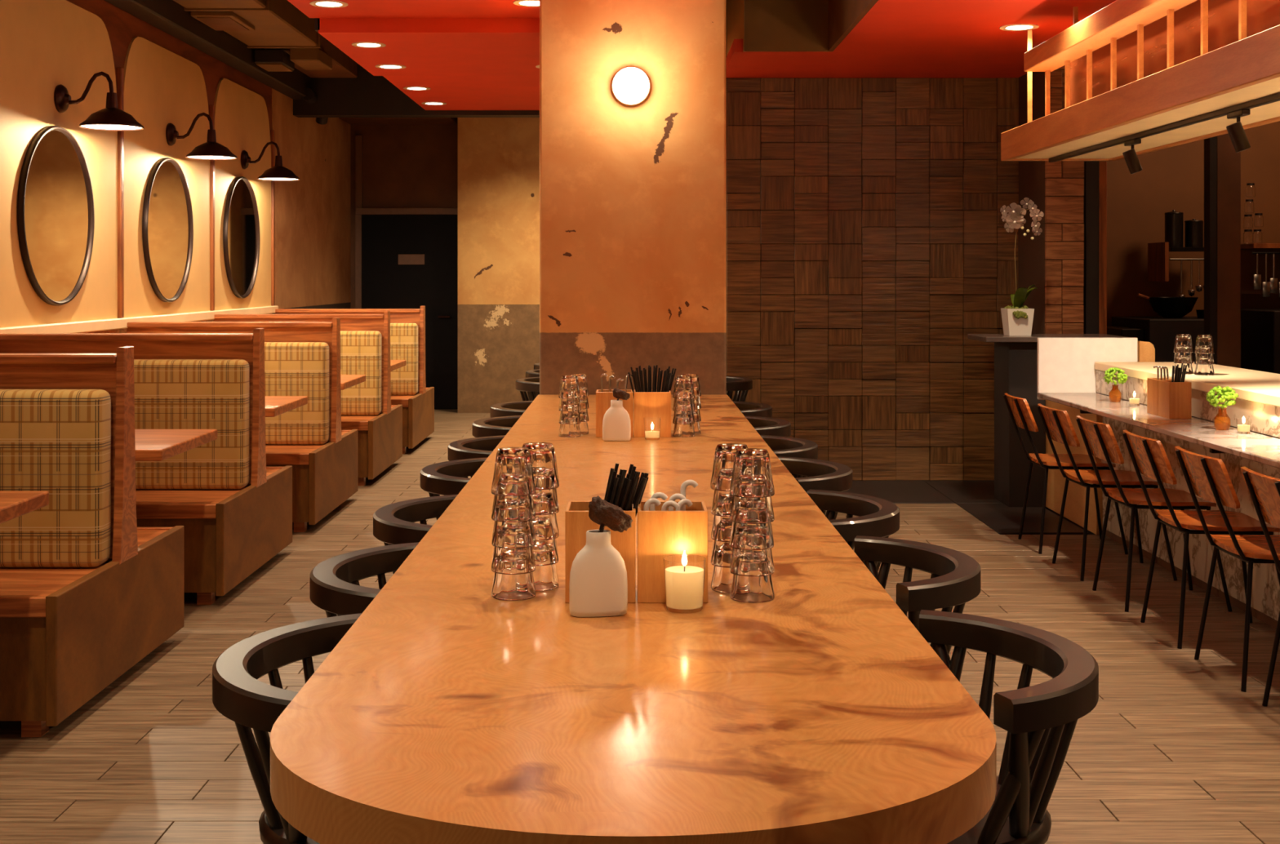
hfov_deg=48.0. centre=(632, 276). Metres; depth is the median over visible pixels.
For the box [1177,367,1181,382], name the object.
straw
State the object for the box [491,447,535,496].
tumbler
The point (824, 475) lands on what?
barrel chair
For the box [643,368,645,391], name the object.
straw
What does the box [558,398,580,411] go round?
tumbler
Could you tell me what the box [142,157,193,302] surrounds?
wall mirror
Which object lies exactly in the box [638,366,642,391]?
straw
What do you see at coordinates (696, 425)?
tumbler
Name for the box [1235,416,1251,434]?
candle
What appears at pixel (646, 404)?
box
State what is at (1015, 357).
stand
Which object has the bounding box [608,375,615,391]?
spoon
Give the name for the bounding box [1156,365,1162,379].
spoon
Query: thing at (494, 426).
barrel chair
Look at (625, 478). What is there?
straw
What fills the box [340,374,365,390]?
table
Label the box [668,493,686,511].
spoon
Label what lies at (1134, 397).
candle
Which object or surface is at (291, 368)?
cushion
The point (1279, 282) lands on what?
spatula
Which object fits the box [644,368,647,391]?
straw
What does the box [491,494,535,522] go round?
tumbler
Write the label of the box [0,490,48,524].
table
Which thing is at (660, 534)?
box
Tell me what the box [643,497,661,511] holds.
spoon
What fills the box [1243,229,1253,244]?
storage jar
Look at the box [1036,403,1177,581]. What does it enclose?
bar chair
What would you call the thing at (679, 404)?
tumbler
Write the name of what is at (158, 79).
wall
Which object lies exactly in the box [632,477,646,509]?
straw
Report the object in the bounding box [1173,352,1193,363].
tumbler
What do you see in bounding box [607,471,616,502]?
straw
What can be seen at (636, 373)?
straw
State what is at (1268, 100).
track
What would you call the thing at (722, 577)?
tumbler
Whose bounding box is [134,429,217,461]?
table
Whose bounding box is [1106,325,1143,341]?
countertop
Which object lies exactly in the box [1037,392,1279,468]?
countertop
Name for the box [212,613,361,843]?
barrel chair
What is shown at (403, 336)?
cushion
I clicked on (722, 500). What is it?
tumbler
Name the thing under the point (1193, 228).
stock pot
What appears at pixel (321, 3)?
recessed light
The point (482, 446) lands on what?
barrel chair
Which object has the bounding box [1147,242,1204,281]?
shelf
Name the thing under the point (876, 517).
barrel chair
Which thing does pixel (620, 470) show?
straw
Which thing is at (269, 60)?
ceiling vent
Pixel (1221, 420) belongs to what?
flower vase
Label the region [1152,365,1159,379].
spoon
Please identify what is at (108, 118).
gooseneck lamp
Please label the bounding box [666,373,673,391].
straw
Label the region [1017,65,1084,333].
wall pier
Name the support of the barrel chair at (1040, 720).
on the floor
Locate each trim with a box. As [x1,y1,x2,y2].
[0,306,278,333]
[84,313,272,333]
[1082,160,1098,333]
[1098,160,1106,334]
[1204,136,1217,364]
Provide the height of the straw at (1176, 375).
0.235 m
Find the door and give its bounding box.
[355,208,457,408]
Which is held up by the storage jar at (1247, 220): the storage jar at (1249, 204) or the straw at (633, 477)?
the storage jar at (1249, 204)
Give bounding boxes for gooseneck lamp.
[53,71,144,131]
[165,112,237,159]
[240,141,300,181]
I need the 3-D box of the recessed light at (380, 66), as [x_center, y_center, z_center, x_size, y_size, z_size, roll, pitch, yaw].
[-1.660,-1.443,9.870,0.210,0.004,0.210,0,0,0]
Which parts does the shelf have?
panel, hook rail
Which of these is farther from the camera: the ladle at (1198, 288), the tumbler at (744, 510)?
the ladle at (1198, 288)
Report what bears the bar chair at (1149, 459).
on the floor
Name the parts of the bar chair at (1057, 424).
backrest, leg, leg, seat, leg, leg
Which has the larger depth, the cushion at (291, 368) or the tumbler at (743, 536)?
the cushion at (291, 368)
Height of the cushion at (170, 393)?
0.590 m
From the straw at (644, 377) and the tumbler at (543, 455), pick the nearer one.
the tumbler at (543, 455)
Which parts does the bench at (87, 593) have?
panel, rail, panel, post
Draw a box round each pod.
[588,495,632,532]
[612,387,630,400]
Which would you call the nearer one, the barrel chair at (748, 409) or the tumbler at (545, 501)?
the tumbler at (545, 501)
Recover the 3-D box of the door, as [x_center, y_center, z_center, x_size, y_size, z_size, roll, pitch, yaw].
[-2.365,0.335,15.219,1.130,2.130,0.162,0,0,0]
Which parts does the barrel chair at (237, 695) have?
arm rail, seat, arm post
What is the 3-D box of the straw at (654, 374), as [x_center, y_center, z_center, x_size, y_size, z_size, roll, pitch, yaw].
[0.081,0.494,5.764,0.024,0.273,0.007,0,0,19]
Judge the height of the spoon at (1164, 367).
0.218 m
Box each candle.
[644,417,661,439]
[662,550,706,613]
[1128,391,1140,405]
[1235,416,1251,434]
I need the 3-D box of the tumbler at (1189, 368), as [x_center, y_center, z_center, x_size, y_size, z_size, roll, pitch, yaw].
[2.675,0.425,6.980,0.089,0.089,0.089,0,0,36]
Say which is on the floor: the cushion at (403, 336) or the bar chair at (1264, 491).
the bar chair at (1264, 491)
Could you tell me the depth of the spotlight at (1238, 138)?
5.46 m
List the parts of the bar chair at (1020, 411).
backrest, leg, leg, seat, leg, leg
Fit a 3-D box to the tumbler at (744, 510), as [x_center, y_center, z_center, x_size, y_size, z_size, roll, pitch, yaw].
[0.238,0.441,2.866,0.089,0.089,0.089,0,0,42]
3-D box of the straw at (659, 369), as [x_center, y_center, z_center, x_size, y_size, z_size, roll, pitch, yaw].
[0.098,0.498,5.800,0.028,0.264,0.007,0,0,0]
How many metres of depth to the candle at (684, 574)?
2.73 m
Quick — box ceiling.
[103,0,1116,124]
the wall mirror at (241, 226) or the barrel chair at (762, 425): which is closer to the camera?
the barrel chair at (762, 425)
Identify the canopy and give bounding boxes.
[1000,0,1279,160]
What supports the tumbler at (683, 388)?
on the tumbler at (679, 404)
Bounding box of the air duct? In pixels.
[173,0,357,78]
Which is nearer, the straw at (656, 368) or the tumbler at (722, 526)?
the tumbler at (722, 526)
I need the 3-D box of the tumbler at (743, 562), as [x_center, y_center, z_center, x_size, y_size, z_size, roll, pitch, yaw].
[0.238,0.543,2.866,0.089,0.089,0.089,0,0,43]
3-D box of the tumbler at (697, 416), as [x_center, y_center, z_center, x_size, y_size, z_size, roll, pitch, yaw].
[0.236,0.543,5.870,0.089,0.089,0.089,0,0,-12]
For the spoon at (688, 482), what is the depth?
2.90 m
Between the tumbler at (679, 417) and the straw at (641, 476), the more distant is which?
the tumbler at (679, 417)
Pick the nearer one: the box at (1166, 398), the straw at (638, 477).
the straw at (638, 477)
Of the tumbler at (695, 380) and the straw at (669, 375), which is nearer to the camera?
the straw at (669, 375)
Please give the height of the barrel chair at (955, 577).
0.737 m
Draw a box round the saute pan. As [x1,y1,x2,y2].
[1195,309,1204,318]
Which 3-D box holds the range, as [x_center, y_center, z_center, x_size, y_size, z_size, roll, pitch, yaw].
[3.874,0.850,10.500,0.806,1.100,0.800,0,0,0]
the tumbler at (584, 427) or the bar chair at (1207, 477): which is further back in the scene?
the tumbler at (584, 427)
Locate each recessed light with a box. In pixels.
[309,0,347,8]
[351,41,386,48]
[375,64,406,69]
[403,86,430,90]
[421,102,446,105]
[513,0,539,7]
[999,23,1039,31]
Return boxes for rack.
[1240,243,1279,293]
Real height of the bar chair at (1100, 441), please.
0.785 m
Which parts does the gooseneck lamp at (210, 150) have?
wall plate, arm, lamp shade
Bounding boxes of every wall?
[0,0,351,328]
[338,117,457,308]
[457,117,539,413]
[726,78,1018,480]
[1106,120,1279,325]
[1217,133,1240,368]
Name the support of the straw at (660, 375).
in the box at (646, 404)
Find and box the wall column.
[539,0,726,394]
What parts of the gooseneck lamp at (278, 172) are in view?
wall plate, arm, lamp shade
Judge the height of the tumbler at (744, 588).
0.089 m
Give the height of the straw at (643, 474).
0.236 m
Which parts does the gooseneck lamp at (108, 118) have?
wall plate, arm, lamp shade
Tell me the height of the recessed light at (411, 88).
0.004 m
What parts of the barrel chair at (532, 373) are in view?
arm rail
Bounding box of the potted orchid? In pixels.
[1000,197,1044,335]
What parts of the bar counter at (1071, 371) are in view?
panel, panel, riser panel, marble panel, marble panel, riser panel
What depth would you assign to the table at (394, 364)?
11.11 m
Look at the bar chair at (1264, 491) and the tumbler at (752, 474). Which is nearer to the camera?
the tumbler at (752, 474)
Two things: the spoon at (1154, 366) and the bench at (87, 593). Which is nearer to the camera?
the bench at (87, 593)
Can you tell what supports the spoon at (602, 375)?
in the box at (646, 404)
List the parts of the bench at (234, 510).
rail, panel, panel, post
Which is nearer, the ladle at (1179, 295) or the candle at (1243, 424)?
the candle at (1243, 424)
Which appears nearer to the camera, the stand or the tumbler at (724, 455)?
the tumbler at (724, 455)
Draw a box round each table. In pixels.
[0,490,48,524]
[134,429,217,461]
[265,395,307,417]
[270,394,996,843]
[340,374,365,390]
[390,360,406,371]
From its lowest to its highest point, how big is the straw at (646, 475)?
0.241 m
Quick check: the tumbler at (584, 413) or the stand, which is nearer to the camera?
the tumbler at (584, 413)
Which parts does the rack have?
hook rail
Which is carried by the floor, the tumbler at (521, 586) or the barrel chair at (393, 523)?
the barrel chair at (393, 523)
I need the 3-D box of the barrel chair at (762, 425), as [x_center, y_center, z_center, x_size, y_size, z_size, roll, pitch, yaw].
[0.472,1.034,6.618,0.540,0.737,0.552,0,0,28]
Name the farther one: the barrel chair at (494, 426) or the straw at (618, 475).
the barrel chair at (494, 426)
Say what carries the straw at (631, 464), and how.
in the box at (660, 534)
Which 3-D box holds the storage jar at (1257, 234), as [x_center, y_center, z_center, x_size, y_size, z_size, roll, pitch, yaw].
[4.609,-0.297,10.600,0.066,0.104,0.066,0,0,0]
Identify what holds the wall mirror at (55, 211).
attached to the wall at (158, 79)
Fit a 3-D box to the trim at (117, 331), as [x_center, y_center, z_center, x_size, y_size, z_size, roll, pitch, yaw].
[-3.010,0.850,4.690,0.020,1.100,14.580,0,0,0]
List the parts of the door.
sign plate, handle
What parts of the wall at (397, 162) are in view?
soffit panel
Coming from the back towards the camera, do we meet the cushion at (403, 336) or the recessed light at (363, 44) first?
the cushion at (403, 336)
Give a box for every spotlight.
[1122,138,1142,173]
[1226,109,1250,152]
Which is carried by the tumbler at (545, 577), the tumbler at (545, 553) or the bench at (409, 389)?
the tumbler at (545, 553)
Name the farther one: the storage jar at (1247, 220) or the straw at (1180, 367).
the storage jar at (1247, 220)
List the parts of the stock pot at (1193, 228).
lid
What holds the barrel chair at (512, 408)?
on the floor
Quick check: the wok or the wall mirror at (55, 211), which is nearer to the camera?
the wall mirror at (55, 211)
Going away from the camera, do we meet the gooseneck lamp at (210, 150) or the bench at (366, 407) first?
the gooseneck lamp at (210, 150)
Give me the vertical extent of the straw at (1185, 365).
0.232 m
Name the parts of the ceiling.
soffit panel, soffit panel, soffit panel, soffit panel, soffit panel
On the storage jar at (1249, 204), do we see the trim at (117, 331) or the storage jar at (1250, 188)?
the storage jar at (1250, 188)
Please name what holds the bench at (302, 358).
on the floor
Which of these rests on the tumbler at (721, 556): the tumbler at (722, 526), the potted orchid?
the tumbler at (722, 526)
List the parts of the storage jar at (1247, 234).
lid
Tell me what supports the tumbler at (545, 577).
on the table at (449, 711)
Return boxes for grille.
[196,17,248,31]
[256,63,293,71]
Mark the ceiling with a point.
(478, 58)
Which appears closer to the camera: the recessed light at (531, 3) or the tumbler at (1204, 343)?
the tumbler at (1204, 343)
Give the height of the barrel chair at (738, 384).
0.737 m
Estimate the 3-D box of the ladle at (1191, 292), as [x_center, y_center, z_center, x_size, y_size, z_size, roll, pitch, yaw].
[4.074,0.011,10.475,0.052,0.263,0.052,0,0,0]
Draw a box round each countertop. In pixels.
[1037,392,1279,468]
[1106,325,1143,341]
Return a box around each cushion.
[0,389,111,567]
[133,359,249,488]
[264,342,328,444]
[340,330,382,415]
[390,323,417,395]
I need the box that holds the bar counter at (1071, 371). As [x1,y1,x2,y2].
[1037,337,1279,628]
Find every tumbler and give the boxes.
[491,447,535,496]
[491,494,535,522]
[491,520,536,548]
[491,546,535,574]
[491,572,536,600]
[522,442,559,489]
[532,538,559,565]
[533,488,559,515]
[533,513,559,540]
[533,563,559,591]
[558,375,580,398]
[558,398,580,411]
[559,410,581,424]
[559,423,581,437]
[570,373,589,396]
[579,395,589,408]
[579,408,589,422]
[579,421,588,435]
[672,375,694,398]
[672,398,694,411]
[672,410,694,424]
[672,423,694,437]
[682,373,701,396]
[693,396,701,408]
[693,408,701,422]
[693,422,701,435]
[710,443,747,491]
[710,540,732,568]
[711,489,732,516]
[711,515,732,542]
[711,565,733,593]
[728,521,773,550]
[729,448,774,497]
[729,495,774,524]
[729,547,774,576]
[729,573,774,602]
[1173,333,1193,352]
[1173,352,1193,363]
[1174,363,1193,374]
[1194,334,1214,354]
[1194,353,1213,364]
[1194,364,1214,375]
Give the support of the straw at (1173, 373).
in the box at (1166, 398)
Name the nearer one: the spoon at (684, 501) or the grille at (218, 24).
the spoon at (684, 501)
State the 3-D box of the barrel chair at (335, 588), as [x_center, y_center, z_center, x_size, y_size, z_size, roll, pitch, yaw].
[-0.483,1.034,3.294,0.540,0.737,0.552,0,0,30]
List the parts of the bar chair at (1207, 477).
leg, backrest, seat, leg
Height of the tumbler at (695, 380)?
0.089 m
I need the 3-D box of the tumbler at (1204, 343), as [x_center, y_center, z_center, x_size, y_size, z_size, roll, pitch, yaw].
[2.745,0.322,6.900,0.089,0.089,0.089,0,0,-20]
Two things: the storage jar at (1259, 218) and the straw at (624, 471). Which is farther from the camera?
the storage jar at (1259, 218)
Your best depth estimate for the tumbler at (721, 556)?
2.92 m
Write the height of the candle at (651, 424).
0.085 m
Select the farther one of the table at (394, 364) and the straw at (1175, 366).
the table at (394, 364)
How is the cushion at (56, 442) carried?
on the bench at (87, 593)
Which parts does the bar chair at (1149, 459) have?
backrest, leg, leg, seat, leg, leg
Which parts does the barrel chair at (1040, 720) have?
arm post, arm post, seat, arm rail, arm post, arm post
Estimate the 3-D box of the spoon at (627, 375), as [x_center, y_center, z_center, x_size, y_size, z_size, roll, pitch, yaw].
[-0.029,0.512,5.822,0.061,0.238,0.012,0,0,-10]
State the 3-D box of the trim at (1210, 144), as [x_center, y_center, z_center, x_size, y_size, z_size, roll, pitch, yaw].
[3.799,-0.300,9.450,0.045,3.400,0.100,0,0,0]
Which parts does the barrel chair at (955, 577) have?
arm post, arm post, arm post, arm rail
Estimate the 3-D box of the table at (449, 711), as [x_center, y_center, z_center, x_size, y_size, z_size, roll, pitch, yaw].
[0.001,1.020,4.735,1.032,0.760,6.180,0,0,0]
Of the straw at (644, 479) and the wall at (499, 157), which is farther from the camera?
the wall at (499, 157)
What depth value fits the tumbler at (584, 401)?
5.84 m
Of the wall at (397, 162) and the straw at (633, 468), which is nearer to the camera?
the straw at (633, 468)
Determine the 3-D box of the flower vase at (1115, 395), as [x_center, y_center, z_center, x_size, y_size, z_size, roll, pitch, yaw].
[2.475,0.551,7.370,0.122,0.176,0.121,0,0,0]
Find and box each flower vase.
[1102,367,1128,402]
[1206,385,1238,430]
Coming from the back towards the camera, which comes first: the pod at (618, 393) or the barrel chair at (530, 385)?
the barrel chair at (530, 385)
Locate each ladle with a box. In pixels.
[1177,260,1185,297]
[1187,260,1195,296]
[1195,260,1203,292]
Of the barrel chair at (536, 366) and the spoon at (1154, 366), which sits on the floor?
the barrel chair at (536, 366)
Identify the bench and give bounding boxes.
[0,328,292,604]
[0,346,184,737]
[126,317,358,532]
[213,311,402,485]
[275,306,434,453]
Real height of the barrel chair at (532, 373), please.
0.737 m
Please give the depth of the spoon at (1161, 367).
6.65 m
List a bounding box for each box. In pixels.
[289,48,332,70]
[564,501,707,603]
[595,389,671,437]
[1146,377,1191,418]
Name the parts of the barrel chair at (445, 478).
arm rail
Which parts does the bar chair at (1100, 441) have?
backrest, leg, leg, seat, leg, leg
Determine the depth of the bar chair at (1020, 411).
7.36 m
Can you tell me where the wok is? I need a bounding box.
[1137,293,1198,318]
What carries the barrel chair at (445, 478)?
on the floor
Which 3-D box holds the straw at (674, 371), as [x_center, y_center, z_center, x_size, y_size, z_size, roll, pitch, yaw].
[0.140,0.501,5.819,0.076,0.261,0.007,0,0,-4]
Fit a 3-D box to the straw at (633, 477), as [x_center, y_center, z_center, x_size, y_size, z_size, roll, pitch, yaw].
[-0.030,0.517,2.894,0.072,0.229,0.007,0,0,-1]
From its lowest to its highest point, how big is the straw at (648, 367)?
0.270 m
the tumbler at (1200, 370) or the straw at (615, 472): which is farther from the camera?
the tumbler at (1200, 370)
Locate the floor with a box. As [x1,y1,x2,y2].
[0,408,1279,843]
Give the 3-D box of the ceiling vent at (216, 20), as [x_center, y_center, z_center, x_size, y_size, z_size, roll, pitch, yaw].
[-2.695,-1.681,9.475,0.270,0.035,0.550,0,0,0]
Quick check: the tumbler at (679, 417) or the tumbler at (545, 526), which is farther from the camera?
the tumbler at (679, 417)
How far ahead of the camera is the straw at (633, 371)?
5.78 m
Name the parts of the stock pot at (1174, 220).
lid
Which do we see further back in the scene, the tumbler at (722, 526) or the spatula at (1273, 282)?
the spatula at (1273, 282)
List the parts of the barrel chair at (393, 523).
arm rail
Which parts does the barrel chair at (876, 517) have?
arm post, arm post, arm rail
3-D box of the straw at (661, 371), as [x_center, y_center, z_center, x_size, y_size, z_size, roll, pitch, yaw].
[0.104,0.505,5.817,0.036,0.251,0.007,0,0,-3]
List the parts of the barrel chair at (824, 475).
arm rail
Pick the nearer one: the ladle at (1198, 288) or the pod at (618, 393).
the pod at (618, 393)
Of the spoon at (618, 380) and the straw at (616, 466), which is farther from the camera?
the spoon at (618, 380)
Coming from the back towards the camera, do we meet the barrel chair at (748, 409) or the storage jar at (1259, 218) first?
the storage jar at (1259, 218)
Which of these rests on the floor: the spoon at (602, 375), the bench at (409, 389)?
the bench at (409, 389)
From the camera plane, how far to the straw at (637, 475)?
2.85 m
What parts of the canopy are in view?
panel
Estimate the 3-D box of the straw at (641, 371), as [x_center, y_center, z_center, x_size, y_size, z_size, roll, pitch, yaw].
[0.047,0.502,5.763,0.030,0.257,0.007,0,0,-23]
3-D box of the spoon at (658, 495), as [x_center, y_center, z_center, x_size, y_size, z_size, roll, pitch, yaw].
[0.049,0.533,2.900,0.045,0.198,0.012,0,0,1]
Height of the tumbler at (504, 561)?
0.089 m
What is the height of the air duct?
0.302 m
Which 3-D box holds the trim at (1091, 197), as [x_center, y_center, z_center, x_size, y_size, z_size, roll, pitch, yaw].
[2.975,-0.300,9.360,0.090,3.400,0.120,0,0,0]
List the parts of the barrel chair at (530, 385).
arm rail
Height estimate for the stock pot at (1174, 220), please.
0.276 m
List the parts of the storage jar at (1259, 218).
lid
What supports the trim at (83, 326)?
attached to the wall at (158, 79)
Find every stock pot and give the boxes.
[1164,209,1183,247]
[1184,218,1203,247]
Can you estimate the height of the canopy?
0.725 m
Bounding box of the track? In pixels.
[1048,93,1279,162]
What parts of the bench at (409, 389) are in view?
rail, panel, panel, post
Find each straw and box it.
[604,467,613,501]
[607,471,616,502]
[608,462,618,502]
[609,477,619,504]
[613,469,622,504]
[613,474,620,504]
[614,469,626,506]
[617,477,628,507]
[620,479,631,510]
[623,466,636,511]
[624,471,639,511]
[624,476,634,510]
[627,372,634,398]
[627,463,633,477]
[628,476,639,511]
[630,471,644,511]
[631,369,637,391]
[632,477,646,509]
[633,473,644,505]
[635,371,639,391]
[635,472,648,511]
[635,476,648,515]
[636,367,640,391]
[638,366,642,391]
[640,370,644,391]
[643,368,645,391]
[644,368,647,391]
[648,367,649,391]
[649,366,651,391]
[652,366,655,391]
[654,364,657,391]
[656,368,660,391]
[657,372,661,391]
[659,370,662,391]
[661,370,665,391]
[662,368,668,391]
[664,369,670,391]
[665,373,671,391]
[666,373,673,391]
[669,368,675,391]
[1172,366,1174,382]
[1173,366,1177,382]
[1175,364,1178,382]
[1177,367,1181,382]
[1179,363,1182,382]
[1180,364,1185,382]
[1182,364,1186,382]
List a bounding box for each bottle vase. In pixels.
[568,529,627,617]
[602,400,631,440]
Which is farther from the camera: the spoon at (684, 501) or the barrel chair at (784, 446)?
the barrel chair at (784, 446)
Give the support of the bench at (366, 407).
on the floor
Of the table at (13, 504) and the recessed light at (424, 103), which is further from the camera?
the recessed light at (424, 103)
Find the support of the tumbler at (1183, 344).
on the tumbler at (1180, 357)
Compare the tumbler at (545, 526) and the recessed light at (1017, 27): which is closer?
the tumbler at (545, 526)
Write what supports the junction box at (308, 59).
attached to the air duct
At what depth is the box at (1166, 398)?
6.48 m
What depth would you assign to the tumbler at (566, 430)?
5.75 m
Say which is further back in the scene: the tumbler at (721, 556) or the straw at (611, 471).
the tumbler at (721, 556)
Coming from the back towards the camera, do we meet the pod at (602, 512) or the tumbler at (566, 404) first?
the tumbler at (566, 404)
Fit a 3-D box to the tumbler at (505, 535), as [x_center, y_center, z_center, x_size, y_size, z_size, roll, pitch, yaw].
[-0.238,0.492,2.885,0.089,0.089,0.089,0,0,-29]
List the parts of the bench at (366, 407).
rail, panel, panel, post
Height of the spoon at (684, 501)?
0.188 m
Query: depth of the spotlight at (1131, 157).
6.62 m
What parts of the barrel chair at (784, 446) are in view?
arm rail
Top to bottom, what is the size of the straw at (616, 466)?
0.256 m
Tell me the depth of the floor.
4.75 m
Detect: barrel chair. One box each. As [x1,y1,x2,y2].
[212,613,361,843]
[309,542,419,617]
[373,494,457,573]
[420,457,488,519]
[448,435,505,478]
[471,415,520,437]
[489,400,533,417]
[515,377,539,400]
[525,368,539,398]
[533,363,539,369]
[726,376,752,401]
[732,400,772,417]
[744,415,791,436]
[760,435,817,477]
[777,456,853,519]
[806,488,899,571]
[854,535,980,654]
[919,609,1098,843]
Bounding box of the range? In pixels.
[1106,316,1204,362]
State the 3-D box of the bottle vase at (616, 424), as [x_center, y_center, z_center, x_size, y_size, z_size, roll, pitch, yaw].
[-0.062,0.560,5.620,0.111,0.158,0.048,0,0,0]
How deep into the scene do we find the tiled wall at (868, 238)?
9.89 m
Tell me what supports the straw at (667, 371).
in the box at (646, 404)
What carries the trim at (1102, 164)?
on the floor
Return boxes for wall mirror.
[17,125,94,306]
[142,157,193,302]
[222,176,260,298]
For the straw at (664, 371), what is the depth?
5.80 m
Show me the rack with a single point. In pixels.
(1248, 251)
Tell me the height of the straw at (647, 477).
0.228 m
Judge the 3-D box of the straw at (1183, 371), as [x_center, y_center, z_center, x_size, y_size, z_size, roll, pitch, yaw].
[2.484,0.514,6.520,0.044,0.234,0.007,0,0,5]
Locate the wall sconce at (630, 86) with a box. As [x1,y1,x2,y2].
[611,66,650,106]
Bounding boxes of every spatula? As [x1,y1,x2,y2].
[1253,253,1261,289]
[1262,253,1270,297]
[1270,253,1277,293]
[1278,281,1279,297]
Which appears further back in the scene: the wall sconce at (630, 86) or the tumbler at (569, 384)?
the wall sconce at (630, 86)
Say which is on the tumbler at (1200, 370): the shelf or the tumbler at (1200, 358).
the tumbler at (1200, 358)
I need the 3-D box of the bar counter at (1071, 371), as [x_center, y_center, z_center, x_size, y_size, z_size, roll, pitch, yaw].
[2.690,0.869,5.150,0.900,1.063,7.900,0,0,0]
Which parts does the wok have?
handle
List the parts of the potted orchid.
flower, flower, flower, flower, flower, pot, flower, flower, flower stem, flower, flower, flower, flower, flower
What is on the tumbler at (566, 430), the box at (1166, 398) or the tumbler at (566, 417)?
the tumbler at (566, 417)
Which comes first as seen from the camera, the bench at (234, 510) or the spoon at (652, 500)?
the spoon at (652, 500)
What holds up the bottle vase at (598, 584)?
on the table at (449, 711)
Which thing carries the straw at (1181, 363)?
in the box at (1166, 398)
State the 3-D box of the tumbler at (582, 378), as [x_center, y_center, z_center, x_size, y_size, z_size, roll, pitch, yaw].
[-0.222,0.441,5.870,0.089,0.089,0.089,0,0,0]
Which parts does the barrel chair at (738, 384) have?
arm post, arm rail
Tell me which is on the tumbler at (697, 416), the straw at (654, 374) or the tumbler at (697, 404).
the tumbler at (697, 404)
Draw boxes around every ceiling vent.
[190,11,254,31]
[253,48,294,71]
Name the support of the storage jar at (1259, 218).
on the storage jar at (1257, 234)
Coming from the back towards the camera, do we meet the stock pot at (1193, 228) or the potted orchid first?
the stock pot at (1193, 228)
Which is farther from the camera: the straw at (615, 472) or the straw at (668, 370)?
the straw at (668, 370)
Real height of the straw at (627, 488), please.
0.229 m
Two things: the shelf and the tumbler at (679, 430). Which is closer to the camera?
the tumbler at (679, 430)
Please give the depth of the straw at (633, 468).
2.87 m
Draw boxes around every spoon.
[600,373,607,391]
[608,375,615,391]
[616,378,622,388]
[624,373,631,391]
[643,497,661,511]
[649,492,667,511]
[661,500,679,511]
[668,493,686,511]
[675,498,693,511]
[680,480,697,511]
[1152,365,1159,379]
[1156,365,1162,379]
[1160,366,1165,379]
[1162,366,1168,379]
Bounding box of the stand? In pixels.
[967,333,1128,506]
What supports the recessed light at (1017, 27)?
in the ceiling
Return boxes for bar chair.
[1003,392,1128,554]
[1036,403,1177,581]
[1075,415,1231,612]
[1122,429,1279,648]
[1174,445,1279,692]
[1240,466,1279,706]
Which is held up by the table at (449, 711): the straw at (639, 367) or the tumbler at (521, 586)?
the tumbler at (521, 586)
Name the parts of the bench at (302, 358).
rail, panel, panel, post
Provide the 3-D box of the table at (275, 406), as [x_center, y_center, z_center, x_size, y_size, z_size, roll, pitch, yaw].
[-2.370,1.030,7.600,1.140,0.740,0.740,0,0,0]
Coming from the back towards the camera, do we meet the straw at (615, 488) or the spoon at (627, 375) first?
the spoon at (627, 375)
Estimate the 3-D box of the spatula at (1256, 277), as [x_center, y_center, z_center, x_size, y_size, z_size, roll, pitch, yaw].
[4.553,-0.040,10.476,0.056,0.261,0.014,0,0,0]
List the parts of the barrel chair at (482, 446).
arm rail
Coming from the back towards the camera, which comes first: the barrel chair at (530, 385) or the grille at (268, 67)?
the grille at (268, 67)
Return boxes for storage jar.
[1243,214,1253,228]
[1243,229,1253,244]
[1244,199,1253,213]
[1245,182,1255,197]
[1253,213,1263,227]
[1253,229,1262,243]
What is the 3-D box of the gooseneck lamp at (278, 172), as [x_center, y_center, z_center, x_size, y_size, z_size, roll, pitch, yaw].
[-2.773,-0.895,11.040,0.434,0.294,0.322,0,0,0]
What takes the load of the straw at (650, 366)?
in the box at (646, 404)
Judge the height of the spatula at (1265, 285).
0.317 m
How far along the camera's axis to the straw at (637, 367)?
5.78 m
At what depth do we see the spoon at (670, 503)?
2.85 m
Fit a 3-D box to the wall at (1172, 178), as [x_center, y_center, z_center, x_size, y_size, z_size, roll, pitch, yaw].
[4.740,-0.300,11.100,3.720,3.400,0.200,0,0,0]
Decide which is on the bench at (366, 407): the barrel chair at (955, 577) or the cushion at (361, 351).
the cushion at (361, 351)
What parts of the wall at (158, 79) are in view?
wall panel, wall panel, wall panel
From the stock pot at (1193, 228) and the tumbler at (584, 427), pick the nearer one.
the tumbler at (584, 427)
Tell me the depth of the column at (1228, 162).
9.40 m
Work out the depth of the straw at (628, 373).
5.76 m

